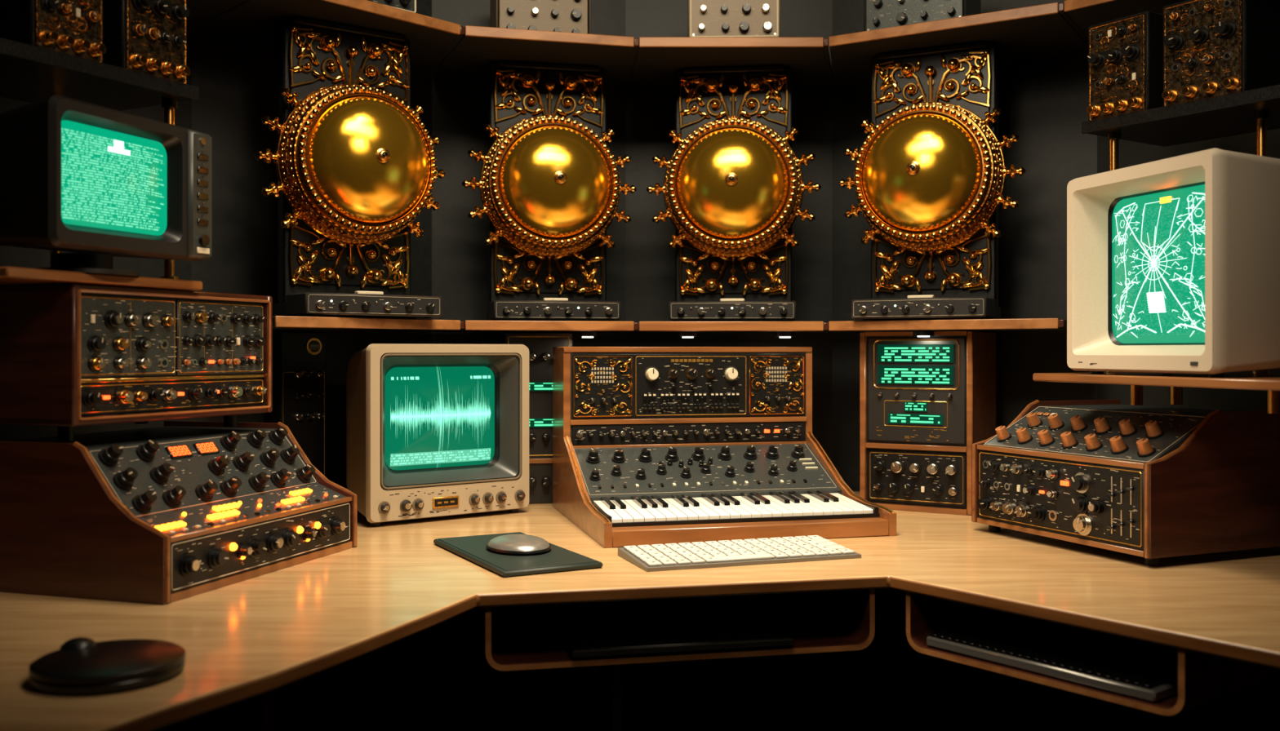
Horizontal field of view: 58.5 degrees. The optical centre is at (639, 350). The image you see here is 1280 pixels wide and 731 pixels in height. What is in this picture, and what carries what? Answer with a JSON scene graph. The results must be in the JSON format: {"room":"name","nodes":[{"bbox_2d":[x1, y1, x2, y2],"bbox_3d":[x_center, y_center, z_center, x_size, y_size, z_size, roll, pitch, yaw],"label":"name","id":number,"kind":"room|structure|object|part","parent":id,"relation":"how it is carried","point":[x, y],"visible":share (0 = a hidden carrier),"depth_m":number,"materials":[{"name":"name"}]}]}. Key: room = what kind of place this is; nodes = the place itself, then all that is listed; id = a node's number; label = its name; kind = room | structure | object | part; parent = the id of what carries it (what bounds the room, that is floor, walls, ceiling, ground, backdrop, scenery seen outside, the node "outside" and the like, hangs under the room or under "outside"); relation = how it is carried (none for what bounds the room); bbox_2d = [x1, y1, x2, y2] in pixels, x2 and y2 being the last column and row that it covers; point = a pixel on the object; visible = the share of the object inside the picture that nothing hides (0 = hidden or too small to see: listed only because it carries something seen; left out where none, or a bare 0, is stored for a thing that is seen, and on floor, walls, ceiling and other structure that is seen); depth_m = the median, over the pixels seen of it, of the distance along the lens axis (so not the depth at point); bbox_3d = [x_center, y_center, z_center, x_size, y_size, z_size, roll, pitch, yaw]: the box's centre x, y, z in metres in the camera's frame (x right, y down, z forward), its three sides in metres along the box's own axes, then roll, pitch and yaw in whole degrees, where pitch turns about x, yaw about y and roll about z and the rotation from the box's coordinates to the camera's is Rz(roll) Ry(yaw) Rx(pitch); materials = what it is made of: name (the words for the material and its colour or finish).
{"room":"control room","nodes":[
{"label":"control room","id":0,"kind":"room"},
{"bbox_2d":[0,25,191,440],"bbox_3d":[-1.279,-0.170,2.341,0.050,2.600,0.730,0,0,41],"label":"wall","id":1,"kind":"structure","parent":0,"point":[10,256],"depth_m":2.48,"materials":[{"name":"black paint"}]},
{"bbox_2d":[191,0,431,730],"bbox_3d":[-0.802,-0.170,2.829,0.630,2.600,0.050,0,0,-42],"label":"wall","id":2,"kind":"structure","parent":0,"point":[388,688],"depth_m":2.73,"materials":[{"name":"black paint"}]},
{"bbox_2d":[431,0,625,730],"bbox_3d":[-0.301,-0.170,3.109,0.526,2.600,0.050,0,0,-14],"label":"wall","id":3,"kind":"structure","parent":0,"point":[468,694],"depth_m":3.05,"materials":[{"name":"black paint"}]},
{"bbox_2d":[625,0,832,730],"bbox_3d":[0.245,-0.170,3.175,0.570,2.600,0.050,0,0,0],"label":"wall","id":4,"kind":"structure","parent":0,"point":[784,692],"depth_m":3.15,"materials":[{"name":"black paint"}]},
{"bbox_2d":[832,0,1097,730],"bbox_3d":[0.838,-0.170,2.997,0.686,2.600,0.050,0,0,31],"label":"wall","id":5,"kind":"structure","parent":0,"point":[887,685],"depth_m":2.92,"materials":[{"name":"black paint"}]},
{"bbox_2d":[272,315,1066,333],"bbox_3d":[0.047,-0.059,2.763,2.128,0.023,0.758,0,0,-6],"label":"wall shelf","id":6,"kind":"object","parent":5,"relation":"attached to","point":[279,322],"visible":0.91,"depth_m":2.68,"materials":[{"name":"brown wood"}]},
{"bbox_2d":[253,16,445,319],"bbox_3d":[-0.619,-0.401,2.528,0.446,0.658,0.271,0,0,-36],"label":"speaker","id":7,"kind":"object","parent":6,"relation":"on","point":[353,157],"visible":1,"depth_m":2.49},
{"bbox_2d":[285,290,441,319],"bbox_3d":[-0.599,-0.101,2.500,0.310,0.058,0.138,0,0,-36],"label":"control panel","id":8,"kind":"object","parent":6,"relation":"on","point":[359,304],"visible":0.91,"depth_m":2.44,"materials":[{"name":"grey metal"}]},
{"bbox_2d":[462,61,636,320],"bbox_3d":[-0.218,-0.401,2.855,0.446,0.658,0.271,0,0,-13],"label":"speaker","id":9,"kind":"object","parent":6,"relation":"on","point":[549,186],"visible":1,"depth_m":2.85},
{"bbox_3d":[-0.239,-0.401,2.943,0.300,0.658,0.090,0,0,-13],"label":"mounting panel","id":10,"kind":"part","parent":9,"relation":"part of","materials":[{"name":"black plastic"}]},
{"bbox_2d":[488,297,620,321],"bbox_3d":[-0.211,-0.101,2.822,0.310,0.058,0.138,0,0,-13],"label":"box","id":11,"kind":"object","parent":6,"relation":"on","point":[548,308],"visible":0.89,"depth_m":2.77,"materials":[{"name":"grey metal"}]},
{"bbox_2d":[577,332,597,337],"bbox_3d":[-0.128,-0.039,2.800,0.048,0.014,0.048,0,0,0],"label":"lamp","id":12,"kind":"object","parent":6,"relation":"attached to","point":[584,335],"visible":1,"depth_m":2.78,"materials":[{"name":"metal"}]},
{"bbox_2d":[678,332,697,337],"bbox_3d":[0.118,-0.039,2.820,0.048,0.014,0.048,0,0,0],"label":"lamp","id":13,"kind":"object","parent":6,"relation":"attached to","point":[684,335],"visible":1,"depth_m":2.80,"materials":[{"name":"metal"}]},
{"bbox_2d":[668,298,795,321],"bbox_3d":[0.231,-0.101,2.851,0.310,0.058,0.138,0,0,6],"label":"box","id":14,"kind":"object","parent":6,"relation":"on","point":[725,309],"visible":0.92,"depth_m":2.80,"materials":[{"name":"grey metal"}]},
{"bbox_2d":[646,65,821,302],"bbox_3d":[0.234,-0.401,2.885,0.446,0.658,0.271,0,0,6],"label":"speaker","id":15,"kind":"object","parent":6,"relation":"on","point":[733,188],"visible":1,"depth_m":2.89},
{"bbox_3d":[0.244,-0.401,2.975,0.300,0.658,0.090,0,0,6],"label":"mounting panel","id":16,"kind":"part","parent":15,"relation":"part of","materials":[{"name":"black plastic"}]},
{"bbox_2d":[775,332,795,337],"bbox_3d":[0.358,-0.039,2.820,0.048,0.014,0.048,0,0,0],"label":"lamp","id":17,"kind":"object","parent":6,"relation":"attached to","point":[781,335],"visible":1,"depth_m":2.80,"materials":[{"name":"metal"}]},
{"bbox_2d":[912,330,933,337],"bbox_3d":[0.660,-0.039,2.660,0.048,0.014,0.048,0,0,0],"label":"lamp","id":18,"kind":"object","parent":6,"relation":"attached to","point":[915,333],"visible":1,"depth_m":2.64,"materials":[{"name":"metal"}]},
{"bbox_2d":[851,294,995,320],"bbox_3d":[0.662,-0.101,2.676,0.310,0.058,0.138,0,0,27],"label":"control panel","id":19,"kind":"object","parent":6,"relation":"on","point":[915,307],"visible":0.97,"depth_m":2.62,"materials":[{"name":"grey plastic"}]},
{"bbox_2d":[838,41,1026,320],"bbox_3d":[0.677,-0.401,2.706,0.446,0.658,0.271,0,0,27],"label":"speaker","id":20,"kind":"object","parent":6,"relation":"on","point":[931,173],"visible":1,"depth_m":2.69},
{"bbox_3d":[0.718,-0.401,2.787,0.300,0.658,0.090,0,0,27],"label":"mounting panel","id":21,"kind":"part","parent":20,"relation":"part of","materials":[{"name":"black plastic"}]},
{"bbox_2d":[186,0,1184,83],"bbox_3d":[0.011,-0.744,2.633,2.764,0.024,1.009,0,0,-6],"label":"wall shelf","id":22,"kind":"object","parent":5,"relation":"attached to","point":[1053,28],"visible":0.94,"depth_m":2.72,"materials":[{"name":"brown wood"}]},
{"bbox_2d":[367,0,416,13],"bbox_3d":[-0.631,-0.842,2.583,0.210,0.170,0.180,0,0,-43],"label":"box","id":23,"kind":"object","parent":22,"relation":"on","point":[406,5],"visible":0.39,"depth_m":2.57,"materials":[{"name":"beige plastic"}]},
{"bbox_2d":[489,0,590,34],"bbox_3d":[-0.253,-0.842,2.895,0.235,0.170,0.179,0,0,-13],"label":"box","id":24,"kind":"object","parent":22,"relation":"on","point":[555,15],"visible":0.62,"depth_m":2.83,"materials":[{"name":"grey plastic"}]},
{"bbox_2d":[687,0,780,36],"bbox_3d":[0.233,-0.842,2.866,0.225,0.170,0.180,0,0,2],"label":"control panel","id":25,"kind":"object","parent":22,"relation":"on","point":[705,18],"visible":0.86,"depth_m":2.80,"materials":[{"name":"grey plastic"}]},
{"bbox_2d":[863,0,981,31],"bbox_3d":[0.681,-0.842,2.767,0.245,0.170,0.180,0,0,29],"label":"box","id":26,"kind":"object","parent":22,"relation":"on","point":[877,14],"visible":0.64,"depth_m":2.71,"materials":[{"name":"grey plastic"}]},
{"bbox_2d":[1097,128,1279,730],"bbox_3d":[1.379,-0.170,2.516,0.050,2.600,0.768,0,0,-39],"label":"wall","id":27,"kind":"structure","parent":0,"point":[1255,707],"depth_m":2.60,"materials":[{"name":"black paint"}]},
{"bbox_3d":[0.050,1.155,0.775,3.300,0.050,4.950,0,0,0],"label":"floor","id":28,"kind":"structure","parent":0,"visible":0},
{"bbox_2d":[0,491,1279,730],"bbox_3d":[0.050,0.755,1.715,3.060,0.750,2.830,0,0,0],"label":"wooden desk","id":29,"kind":"object","parent":28,"relation":"on","point":[1180,634],"visible":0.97,"depth_m":1.83,"materials":[{"name":"brown wood"}]},
{"bbox_2d":[28,637,185,696],"bbox_3d":[-0.620,0.363,1.335,0.166,0.033,0.166,0,0,0],"label":"puck","id":30,"kind":"object","parent":29,"relation":"on","point":[82,666],"visible":1,"depth_m":1.30,"materials":[{"name":"black plastic"}]},
{"bbox_2d":[0,420,357,605],"bbox_3d":[-0.833,0.260,2.025,0.454,0.239,0.537,0,0,18],"label":"mixing console","id":31,"kind":"object","parent":29,"relation":"on","point":[175,511],"visible":1,"depth_m":1.80,"materials":[{"name":"brown wood"}]},
{"bbox_2d":[0,283,272,441],"bbox_3d":[-0.934,0.019,2.032,0.340,0.246,0.456,0,0,22],"label":"rack synthesizer","id":32,"kind":"object","parent":31,"relation":"on","point":[72,355],"visible":1,"depth_m":1.86,"materials":[{"name":"brown wood"}]},
{"bbox_2d":[0,266,202,290],"bbox_3d":[-1.002,-0.114,1.886,0.360,0.016,0.385,0,0,22],"label":"shelf board","id":33,"kind":"object","parent":32,"relation":"on","point":[8,275],"visible":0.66,"depth_m":1.78,"materials":[{"name":"brown wood"}]},
{"bbox_2d":[0,0,198,279],"bbox_3d":[-0.995,-0.389,1.861,0.311,0.533,0.455,0,0,28],"label":"rack","id":34,"kind":"object","parent":33,"relation":"on","point":[117,55],"visible":0.97,"depth_m":1.88,"materials":[{"name":"metal"}]},
{"bbox_2d":[0,94,212,276],"bbox_3d":[-0.897,-0.247,1.843,0.256,0.253,0.329,0,0,20],"label":"monitor","id":35,"kind":"object","parent":33,"relation":"on","point":[96,184],"visible":0.95,"depth_m":1.76,"materials":[{"name":"grey plastic"}]},
{"bbox_2d":[270,331,325,476],"bbox_3d":[-0.802,0.168,2.696,0.064,0.424,0.120,0,0,43],"label":"equipment rack","id":36,"kind":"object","parent":29,"relation":"on","point":[299,358],"depth_m":2.68,"materials":[{"name":"black metal"}]},
{"bbox_2d":[346,343,528,526],"bbox_3d":[-0.485,0.182,2.651,0.406,0.395,0.250,0,0,-38],"label":"monitor","id":37,"kind":"object","parent":29,"relation":"on","point":[433,430],"visible":0.97,"depth_m":2.57,"materials":[{"name":"beige plastic"}]},
{"bbox_2d":[433,532,602,577],"bbox_3d":[-0.235,0.374,2.120,0.186,0.011,0.380,0,0,-28],"label":"mouse pad","id":38,"kind":"object","parent":29,"relation":"on","point":[473,548],"visible":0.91,"depth_m":2.03,"materials":[{"name":"rubber"}]},
{"bbox_2d":[485,534,551,555],"bbox_3d":[-0.225,0.356,2.120,0.116,0.024,0.151,0,0,-28],"label":"computer mouse","id":39,"kind":"object","parent":38,"relation":"on","point":[508,544],"visible":1,"depth_m":2.08,"materials":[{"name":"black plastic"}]},
{"bbox_2d":[501,332,572,503],"bbox_3d":[-0.264,0.167,2.904,0.178,0.425,0.179,0,0,-10],"label":"equipment rack","id":40,"kind":"object","parent":29,"relation":"on","point":[540,345],"visible":0.42,"depth_m":2.83,"materials":[{"name":"black metal"}]},
{"bbox_2d":[552,606,793,660],"bbox_3d":[0.049,0.487,1.983,0.370,0.018,0.246,0,0,-12],"label":"tray","id":41,"kind":"object","parent":29,"relation":"on","point":[709,633],"depth_m":1.92,"materials":[{"name":"grey plastic"}]},
{"bbox_2d":[552,346,896,548],"bbox_3d":[0.157,0.185,2.562,0.613,0.389,0.600,0,0,-14],"label":"synthesizer","id":42,"kind":"object","parent":29,"relation":"on","point":[651,445],"visible":1,"depth_m":2.65,"materials":[{"name":"brown wood"}]},
{"bbox_2d":[617,535,861,572],"bbox_3d":[0.182,0.370,2.107,0.415,0.018,0.168,0,0,-19],"label":"keyboard","id":43,"kind":"object","parent":29,"relation":"on","point":[723,553],"visible":1,"depth_m":2.08,"materials":[{"name":"plastic"}]},
{"bbox_2d":[859,331,995,515],"bbox_3d":[0.702,0.167,2.788,0.272,0.425,0.234,0,0,31],"label":"equipment rack","id":44,"kind":"object","parent":29,"relation":"on","point":[924,402],"visible":0.99,"depth_m":2.70,"materials":[{"name":"brown wood"}]},
{"bbox_2d":[926,621,1177,702],"bbox_3d":[0.665,0.478,1.794,0.185,0.021,0.390,0,0,-38],"label":"tray","id":45,"kind":"object","parent":29,"relation":"on","point":[1108,673],"depth_m":1.75,"materials":[{"name":"metal"}]},
{"bbox_2d":[971,400,1279,566],"bbox_3d":[0.970,0.243,2.277,0.418,0.273,0.472,0,0,-23],"label":"console","id":46,"kind":"object","parent":29,"relation":"on","point":[1152,483],"visible":1,"depth_m":2.09,"materials":[{"name":"brown wood"}]},
{"bbox_2d":[1032,372,1279,413],"bbox_3d":[1.032,0.076,2.040,0.346,0.064,0.580,0,0,-19],"label":"shelf board","id":47,"kind":"object","parent":46,"relation":"on","point":[1270,383],"visible":0.99,"depth_m":1.99,"materials":[{"name":"brown wood"}]},
{"bbox_2d":[1066,147,1279,377],"bbox_3d":[0.995,-0.143,2.051,0.267,0.372,0.370,0,0,-17],"label":"monitor","id":48,"kind":"object","parent":47,"relation":"on","point":[1173,264],"visible":1,"depth_m":1.97,"materials":[{"name":"beige plastic"}]},
{"bbox_2d":[1081,0,1279,373],"bbox_3d":[1.121,-0.306,2.199,0.311,0.698,0.435,0,0,-34],"label":"rack","id":49,"kind":"object","parent":47,"relation":"on","point":[1197,70],"visible":0.99,"depth_m":2.14,"materials":[{"name":"metal"}]}
]}

